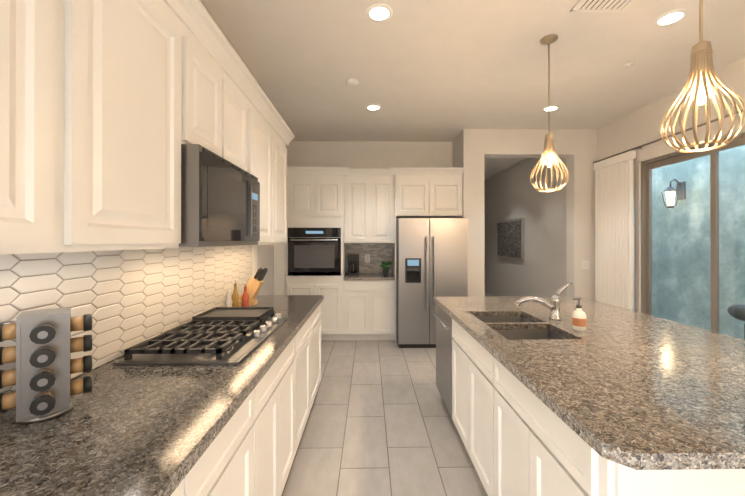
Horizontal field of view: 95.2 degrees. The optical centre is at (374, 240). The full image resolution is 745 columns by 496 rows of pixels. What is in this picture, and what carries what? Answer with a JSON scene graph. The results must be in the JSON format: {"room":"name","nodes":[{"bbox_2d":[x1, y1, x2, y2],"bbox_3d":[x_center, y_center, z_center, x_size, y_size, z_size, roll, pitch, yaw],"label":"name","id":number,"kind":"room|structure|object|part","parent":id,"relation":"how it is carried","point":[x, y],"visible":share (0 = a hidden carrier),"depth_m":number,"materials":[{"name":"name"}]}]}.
{"room":"kitchen","nodes":[
{"label":"kitchen","id":0,"kind":"room"},
{"bbox_2d":[199,0,256,275],"bbox_3d":[-1.318,-0.085,0.072,0.380,3.050,6.700,0,0,-1],"label":"wall","id":1,"kind":"structure","parent":0,"point":[254,259],"depth_m":3.31,"materials":[{"name":"paint"}]},
{"bbox_2d":[0,0,75,263],"bbox_3d":[-0.969,-0.508,0.579,0.328,1.080,0.611,0,0,-1],"label":"upper cabinet","id":2,"kind":"object","parent":1,"relation":"attached to","point":[38,37],"depth_m":0.82,"materials":[{"name":"paint"}]},
{"bbox_2d":[76,0,187,255],"bbox_3d":[-0.978,-0.507,1.171,0.328,1.080,0.573,0,0,-1],"label":"upper cabinet","id":3,"kind":"object","parent":1,"relation":"attached to","point":[108,108],"depth_m":1.14,"materials":[{"name":"paint"}]},
{"bbox_2d":[188,0,227,159],"bbox_3d":[-0.986,-0.730,1.654,0.328,0.630,0.392,0,0,-1],"label":"upper cabinet","id":4,"kind":"object","parent":1,"relation":"attached to","point":[207,54],"depth_m":1.67,"materials":[{"name":"paint"}]},
{"bbox_2d":[179,144,259,246],"bbox_3d":[-0.941,-0.191,1.849,0.421,0.442,0.780,0,0,-1],"label":"microwave","id":5,"kind":"object","parent":4,"relation":"attached to","point":[220,200],"visible":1,"depth_m":1.60,"materials":[{"name":"silver metal"}]},
{"bbox_2d":[196,84,275,247],"bbox_3d":[-1.000,-0.503,2.522,0.328,1.080,0.563,0,0,-1],"label":"upper cabinet","id":6,"kind":"object","parent":1,"relation":"attached to","point":[263,118],"depth_m":2.61,"materials":[{"name":"paint"}]},
{"bbox_2d":[228,52,251,173],"bbox_3d":[-0.992,-0.729,2.045,0.328,0.630,0.391,0,0,-1],"label":"upper cabinet","id":7,"kind":"object","parent":1,"relation":"attached to","point":[239,86],"depth_m":2.09,"materials":[{"name":"paint"}]},
{"bbox_2d":[276,116,287,243],"bbox_3d":[-1.008,-0.501,3.061,0.328,1.080,0.516,0,0,-1],"label":"upper cabinet","id":8,"kind":"object","parent":1,"relation":"attached to","point":[281,132],"depth_m":3.10,"materials":[{"name":"paint"}]},
{"bbox_2d":[257,245,273,294],"bbox_3d":[-1.507,-0.072,4.505,0.140,3.050,2.170,0,0,-1],"label":"wall","id":9,"kind":"structure","parent":0,"point":[265,256],"depth_m":4.58,"materials":[{"name":"paint"}]},
{"bbox_2d":[285,141,451,219],"bbox_3d":[-0.093,-0.069,5.552,2.720,3.050,0.120,0,0,-1],"label":"wall","id":10,"kind":"structure","parent":0,"point":[356,154],"depth_m":5.50,"materials":[{"name":"paint"}]},
{"bbox_2d":[346,167,369,245],"bbox_3d":[-0.263,-0.495,5.219,0.370,1.080,0.537,0,0,-1],"label":"upper cabinet","id":11,"kind":"object","parent":10,"relation":"attached to","point":[357,179],"depth_m":4.95,"materials":[{"name":"paint"}]},
{"bbox_2d":[346,243,391,272],"bbox_3d":[-0.082,0.291,5.481,0.736,0.490,0.015,0,0,-1],"label":"backsplash","id":12,"kind":"structure","parent":10,"relation":"attached to","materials":[{"name":"tile"}]},
{"bbox_2d":[370,167,393,245],"bbox_3d":[0.107,-0.495,5.224,0.370,1.080,0.537,0,0,-1],"label":"upper cabinet","id":13,"kind":"object","parent":10,"relation":"attached to","point":[381,179],"depth_m":4.96,"materials":[{"name":"paint"}]},
{"bbox_2d":[394,167,429,217],"bbox_3d":[0.536,-0.690,5.192,0.488,0.690,0.617,0,0,-1],"label":"upper cabinet","id":14,"kind":"object","parent":10,"relation":"attached to","point":[411,184],"depth_m":4.89,"materials":[{"name":"paint"}]},
{"bbox_2d":[430,167,463,217],"bbox_3d":[1.025,-0.690,5.199,0.489,0.690,0.617,0,0,-1],"label":"upper cabinet","id":15,"kind":"object","parent":10,"relation":"attached to","point":[445,182],"depth_m":4.89,"materials":[{"name":"paint"}]},
{"bbox_2d":[281,296,487,495],"bbox_3d":[0.879,1.479,3.142,4.950,0.060,13.020,0,0,-1],"label":"floor","id":16,"kind":"structure","parent":0,"point":[380,422],"depth_m":2.54,"materials":[{"name":"tile"}]},
{"bbox_2d":[172,468,195,495],"bbox_3d":[-0.799,1.001,0.563,0.668,0.880,0.550,0,0,-1],"label":"base cabinet","id":17,"kind":"object","parent":16,"relation":"on","point":[188,485],"depth_m":0.86,"materials":[{"name":"paint"}]},
{"bbox_2d":[196,384,259,495],"bbox_3d":[-0.807,1.003,1.092,0.668,0.880,0.509,0,0,-1],"label":"base cabinet","id":18,"kind":"object","parent":16,"relation":"on","point":[230,466],"depth_m":1.18,"materials":[{"name":"paint"}]},
{"bbox_2d":[260,332,299,495],"bbox_3d":[-0.817,1.005,1.722,0.668,0.880,0.751,0,0,-1],"label":"base cabinet","id":19,"kind":"object","parent":16,"relation":"on","point":[280,386],"depth_m":1.75,"materials":[{"name":"paint"}]},
{"bbox_2d":[0,296,323,495],"bbox_3d":[-0.800,0.543,1.147,0.684,0.040,4.236,0,0,-1],"label":"countertop","id":20,"kind":"structure","parent":19,"relation":"on","point":[140,430],"depth_m":0.95,"materials":[{"name":"grey stone"}]},
{"bbox_2d":[0,307,92,423],"bbox_3d":[-0.993,0.369,1.026,0.187,0.305,0.187,0,0,4],"label":"spice rack","id":21,"kind":"object","parent":20,"relation":"on","point":[39,354],"visible":1,"depth_m":0.97,"materials":[{"name":"silver metal"}]},
{"bbox_2d":[113,307,287,365],"bbox_3d":[-0.836,0.485,1.853,0.520,0.078,0.870,0,0,-1],"label":"cooktop","id":22,"kind":"object","parent":20,"relation":"in","point":[226,336],"visible":1,"depth_m":1.64,"materials":[{"name":"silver metal"}]},
{"bbox_2d":[225,289,232,306],"bbox_3d":[-1.065,0.444,2.485,0.064,0.165,0.064,0,0,-1],"label":"bottle","id":23,"kind":"object","parent":20,"relation":"on","point":[228,301],"visible":0.62,"depth_m":2.47,"materials":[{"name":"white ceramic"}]},
{"bbox_2d":[232,279,238,306],"bbox_3d":[-1.057,0.412,2.585,0.050,0.229,0.050,0,0,-16],"label":"oil bottle","id":24,"kind":"object","parent":20,"relation":"on","point":[235,299],"depth_m":2.57,"materials":[{"name":"brown"}]},
{"bbox_2d":[242,282,248,306],"bbox_3d":[-1.008,0.427,2.656,0.050,0.199,0.050,0,0,-16],"label":"oil bottle","id":25,"kind":"object","parent":20,"relation":"on","point":[245,297],"depth_m":2.64,"materials":[{"name":"red glass"}]},
{"bbox_2d":[239,268,267,305],"bbox_3d":[-0.991,0.377,2.786,0.229,0.301,0.100,0,0,-1],"label":"knife block","id":26,"kind":"object","parent":20,"relation":"on","point":[255,283],"visible":0.94,"depth_m":2.74,"materials":[{"name":"brown wood"}]},
{"bbox_2d":[300,316,311,439],"bbox_3d":[-0.827,1.007,2.362,0.668,0.880,0.530,0,0,-1],"label":"base cabinet","id":27,"kind":"object","parent":16,"relation":"on","point":[306,332],"depth_m":2.51,"materials":[{"name":"paint"}]},
{"bbox_2d":[282,166,345,339],"bbox_3d":[-0.857,0.210,5.150,0.820,2.490,0.651,0,0,-1],"label":"tall cabinet","id":28,"kind":"object","parent":16,"relation":"on","point":[336,216],"depth_m":4.84,"materials":[{"name":"paint"}]},
{"bbox_2d":[288,228,340,275],"bbox_3d":[-0.855,0.165,5.016,0.750,0.680,0.486,0,0,-1],"label":"wall oven","id":29,"kind":"object","parent":28,"relation":"in","point":[311,251],"depth_m":4.83,"materials":[{"name":"black metal"}]},
{"bbox_2d":[312,300,322,404],"bbox_3d":[-0.836,1.009,2.942,0.668,0.880,0.630,0,0,-1],"label":"base cabinet","id":30,"kind":"object","parent":16,"relation":"on","point":[316,316],"depth_m":2.99,"materials":[{"name":"paint"}]},
{"bbox_2d":[346,278,395,340],"bbox_3d":[-0.077,1.015,5.167,0.740,0.880,0.636,0,0,-1],"label":"base cabinet","id":31,"kind":"object","parent":16,"relation":"on","point":[370,302],"depth_m":4.86,"materials":[{"name":"paint"}]},
{"bbox_2d":[346,274,393,277],"bbox_3d":[-0.077,0.555,5.165,0.736,0.040,0.644,0,0,-1],"label":"countertop","id":32,"kind":"structure","parent":31,"relation":"on","point":[360,275],"depth_m":4.99,"materials":[{"name":"grey stone"}]},
{"bbox_2d":[348,254,358,275],"bbox_3d":[-0.318,0.374,5.200,0.170,0.320,0.215,0,0,-1],"label":"coffee maker","id":33,"kind":"object","parent":32,"relation":"on","point":[353,264],"visible":1,"depth_m":5.12,"materials":[{"name":"black plastic"}]},
{"bbox_2d":[381,261,391,274],"bbox_3d":[0.184,0.427,5.164,0.165,0.214,0.127,0,0,-1],"label":"potted plant","id":34,"kind":"object","parent":32,"relation":"on","point":[386,268],"visible":1,"depth_m":5.15,"materials":[{"name":"green plant"}]},
{"bbox_2d":[396,218,467,347],"bbox_3d":[0.784,0.580,4.945,0.925,1.750,0.917,0,0,-1],"label":"refrigerator","id":35,"kind":"object","parent":16,"relation":"on","point":[431,258],"visible":0.92,"depth_m":4.55,"materials":[{"name":"silver metal"}]},
{"bbox_2d":[433,302,744,495],"bbox_3d":[1.215,1.005,2.034,1.334,0.880,2.254,0,0,-1],"label":"kitchen island","id":36,"kind":"object","parent":16,"relation":"on","point":[516,443],"depth_m":1.46,"materials":[{"name":"paint"}]},
{"bbox_2d":[433,304,452,417],"bbox_3d":[0.595,1.016,2.839,0.119,0.865,0.588,0,0,-1],"label":"dishwasher","id":37,"kind":"object","parent":36,"relation":"in","point":[444,338],"depth_m":2.78,"materials":[{"name":"silver metal"}]},
{"bbox_2d":[434,298,520,341],"bbox_3d":[0.830,0.547,2.489,0.530,0.040,1.390,0,0,-1],"label":"island countertop","id":38,"kind":"structure","parent":36,"relation":"on","point":[466,310],"depth_m":2.55,"materials":[{"name":"stone"}]},
{"bbox_2d":[481,338,744,473],"bbox_3d":[1.268,0.543,1.321,1.370,0.040,0.960,0,0,-1],"label":"island countertop","id":39,"kind":"structure","parent":36,"relation":"on","point":[644,403],"depth_m":1.17,"materials":[{"name":"stone"}]},
{"bbox_2d":[477,317,565,339],"bbox_3d":[0.900,0.659,2.155,0.408,0.183,0.728,0,0,-1],"label":"sink","id":40,"kind":"object","parent":39,"relation":"in","point":[511,333],"depth_m":2.14,"materials":[{"name":"silver metal"}]},
{"bbox_2d":[497,294,732,337],"bbox_3d":[1.515,0.547,2.500,0.840,0.040,1.390,0,0,-1],"label":"island countertop","id":41,"kind":"structure","parent":36,"relation":"on","point":[571,316],"depth_m":2.17,"materials":[{"name":"stone"}]},
{"bbox_2d":[515,282,572,320],"bbox_3d":[1.130,0.402,2.269,0.365,0.249,0.091,0,0,-1],"label":"faucet","id":42,"kind":"object","parent":41,"relation":"on","point":[554,304],"depth_m":2.25,"materials":[{"name":"silver metal"}]},
{"bbox_2d":[572,298,586,331],"bbox_3d":[1.193,0.431,1.980,0.073,0.188,0.075,0,0,-1],"label":"soap bottle","id":43,"kind":"object","parent":41,"relation":"on","point":[579,318],"depth_m":1.96,"materials":[{"name":"white plastic"}]},
{"bbox_2d":[452,129,484,296],"bbox_3d":[1.421,-0.070,5.251,0.300,3.050,0.770,0,0,-1],"label":"wall","id":44,"kind":"structure","parent":0,"point":[468,150],"depth_m":4.87,"materials":[{"name":"paint"}]},
{"bbox_2d":[201,0,744,179],"bbox_3d":[0.879,-1.641,3.152,4.950,0.080,13.020,0,0,-1],"label":"ceiling","id":45,"kind":"structure","parent":0,"point":[435,70],"depth_m":3.03,"materials":[{"name":"paint"}]},
{"bbox_2d":[346,78,358,86],"bbox_3d":[-0.220,-1.583,3.424,0.128,0.034,0.130,0,0,-1],"label":"smoke detector","id":46,"kind":"object","parent":45,"relation":"attached to","point":[352,82],"visible":0.98,"depth_m":3.39,"materials":[{"name":"white plastic"}]},
{"bbox_2d":[366,104,380,110],"bbox_3d":[-0.010,-1.593,4.088,0.190,0.009,0.190,0,0,-1],"label":"recessed light","id":47,"kind":"object","parent":45,"relation":"in","point":[373,107],"visible":1,"depth_m":4.08,"materials":[{"name":"paint"}]},
{"bbox_2d":[366,4,392,21],"bbox_3d":[0.036,-1.598,2.398,0.190,0.009,0.190,0,0,-1],"label":"recessed light","id":48,"kind":"object","parent":45,"relation":"in","point":[379,12],"visible":1,"depth_m":2.39,"materials":[{"name":"glass"}]},
{"bbox_2d":[530,34,568,191],"bbox_3d":[1.391,-0.997,2.708,0.275,1.208,0.275,0,0,-1],"label":"pendant light","id":49,"kind":"object","parent":45,"relation":"hanging from","point":[549,152],"visible":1,"depth_m":2.69,"materials":[{"name":"beige wood"}]},
{"bbox_3d":[1.391,-0.641,2.707,0.060,0.123,0.060,0,0,-1],"label":"bulb","id":50,"kind":"part","parent":49,"relation":"part of","materials":[{"name":"white glass"}]},
{"bbox_2d":[542,105,559,111],"bbox_3d":[2.139,-1.593,4.121,0.190,0.009,0.190,0,0,-1],"label":"recessed light","id":51,"kind":"object","parent":45,"relation":"in","point":[553,108],"visible":0.92,"depth_m":4.12,"materials":[{"name":"paint"}]},
{"bbox_2d":[570,0,634,11],"bbox_3d":[1.548,-1.597,2.292,0.360,0.012,0.160,0,0,-1],"label":"ceiling vent","id":52,"kind":"object","parent":45,"relation":"in","point":[601,5],"visible":1,"depth_m":2.32,"materials":[{"name":"metal"}]},
{"bbox_2d":[624,61,634,66],"bbox_3d":[2.316,-1.590,3.084,0.078,0.021,0.080,0,0,-1],"label":"sprinkler","id":53,"kind":"object","parent":45,"relation":"attached to","point":[628,64],"visible":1,"depth_m":3.07,"materials":[{"name":"white plastic"}]},
{"bbox_2d":[654,9,687,26],"bbox_3d":[2.136,-1.598,2.451,0.190,0.009,0.190,0,0,-1],"label":"recessed light","id":54,"kind":"object","parent":45,"relation":"in","point":[671,17],"visible":1,"depth_m":2.44,"materials":[{"name":"paint"}]},
{"bbox_2d":[660,0,744,152],"bbox_3d":[1.411,-1.001,1.468,0.275,1.208,0.275,0,0,-1],"label":"pendant light","id":55,"kind":"object","parent":45,"relation":"hanging from","point":[703,78],"visible":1,"depth_m":1.44,"materials":[{"name":"beige wood"}]},
{"bbox_3d":[1.411,-0.644,1.467,0.060,0.123,0.060,0,0,-1],"label":"bulb","id":56,"kind":"part","parent":55,"relation":"part of","materials":[{"name":"white glass"}]},
{"bbox_2d":[484,158,565,295],"bbox_3d":[2.999,-0.063,7.341,0.120,3.050,4.500,0,0,-1],"label":"wall","id":57,"kind":"structure","parent":0,"point":[511,192],"depth_m":6.51,"materials":[{"name":"paint"}]},
{"bbox_2d":[497,218,523,259],"bbox_3d":[2.910,-0.018,7.339,0.052,0.840,1.300,0,0,-1],"label":"framed picture","id":58,"kind":"object","parent":57,"relation":"attached to","point":[510,238],"visible":1,"depth_m":7.18,"materials":[{"name":"paper"}]},
{"bbox_2d":[484,129,596,299],"bbox_3d":[2.451,-0.070,4.982,1.750,3.050,0.200,0,0,-1],"label":"wall","id":59,"kind":"structure","parent":0,"point":[580,215],"depth_m":4.89,"materials":[{"name":"paint"}]},
{"bbox_2d":[581,261,589,268],"bbox_3d":[3.035,0.354,4.883,0.115,0.120,0.009,0,0,-1],"label":"switch plate","id":60,"kind":"object","parent":59,"relation":"attached to","point":[585,264],"visible":1,"depth_m":4.88,"materials":[{"name":"white plastic"}]},
{"bbox_2d":[597,57,744,312],"bbox_3d":[3.299,-0.077,2.855,0.120,3.050,4.080,0,0,-1],"label":"wall","id":61,"kind":"structure","parent":0,"point":[730,76],"depth_m":3.95,"materials":[{"name":"paint"}]},
{"bbox_2d":[593,109,742,310],"bbox_3d":[3.185,0.148,2.772,0.108,2.541,4.160,0,0,-1],"label":"vertical blinds","id":62,"kind":"object","parent":61,"relation":"hanging from","point":[614,235],"visible":0.75,"depth_m":4.39,"materials":[{"name":"white fabric"}]},
{"bbox_3d":[3.139,0.171,4.462,0.070,2.505,0.680,0,0,-1],"label":"panel","id":63,"kind":"part","parent":62,"relation":"part of","materials":[{"name":"white fabric"}]},
{"bbox_3d":[3.197,-1.112,2.776,0.084,0.022,4.160,0,0,-1],"label":"rod","id":64,"kind":"part","parent":62,"relation":"part of","materials":[{"name":"beige"}]},
{"bbox_2d":[641,132,744,337],"bbox_3d":[3.305,0.249,2.474,0.080,2.397,3.314,0,0,-1],"label":"sliding door","id":65,"kind":"structure","parent":61,"relation":"in","point":[648,167],"depth_m":3.54,"materials":[{"name":"beige"}]},
{"label":"outside","id":66,"kind":"structure","parent":0,"visible":0},
{"bbox_2d":[652,145,744,339],"bbox_3d":[4.374,-0.320,3.512,0.150,3.660,11.000,0,0,-1],"label":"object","id":67,"kind":"structure","parent":66,"point":[732,221],"depth_m":4.49,"materials":[{"name":"glass"}]},
{"bbox_2d":[661,179,685,207],"bbox_3d":[4.149,-0.651,4.730,0.258,0.410,0.200,0,0,-1],"label":"lantern sconce","id":68,"kind":"object","parent":67,"relation":"attached to","point":[669,197],"depth_m":4.71,"materials":[{"name":"grey glass"}]},
{"bbox_3d":[3.825,1.500,3.498,0.949,0.060,11.000,0,0,-1],"label":"ground","id":69,"kind":"structure","parent":66,"visible":0},
{"bbox_2d":[727,304,744,339],"bbox_3d":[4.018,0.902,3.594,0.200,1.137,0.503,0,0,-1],"label":"chair","id":70,"kind":"object","parent":69,"relation":"on","point":[736,309],"depth_m":3.70,"materials":[{"name":"grey"}]}
]}

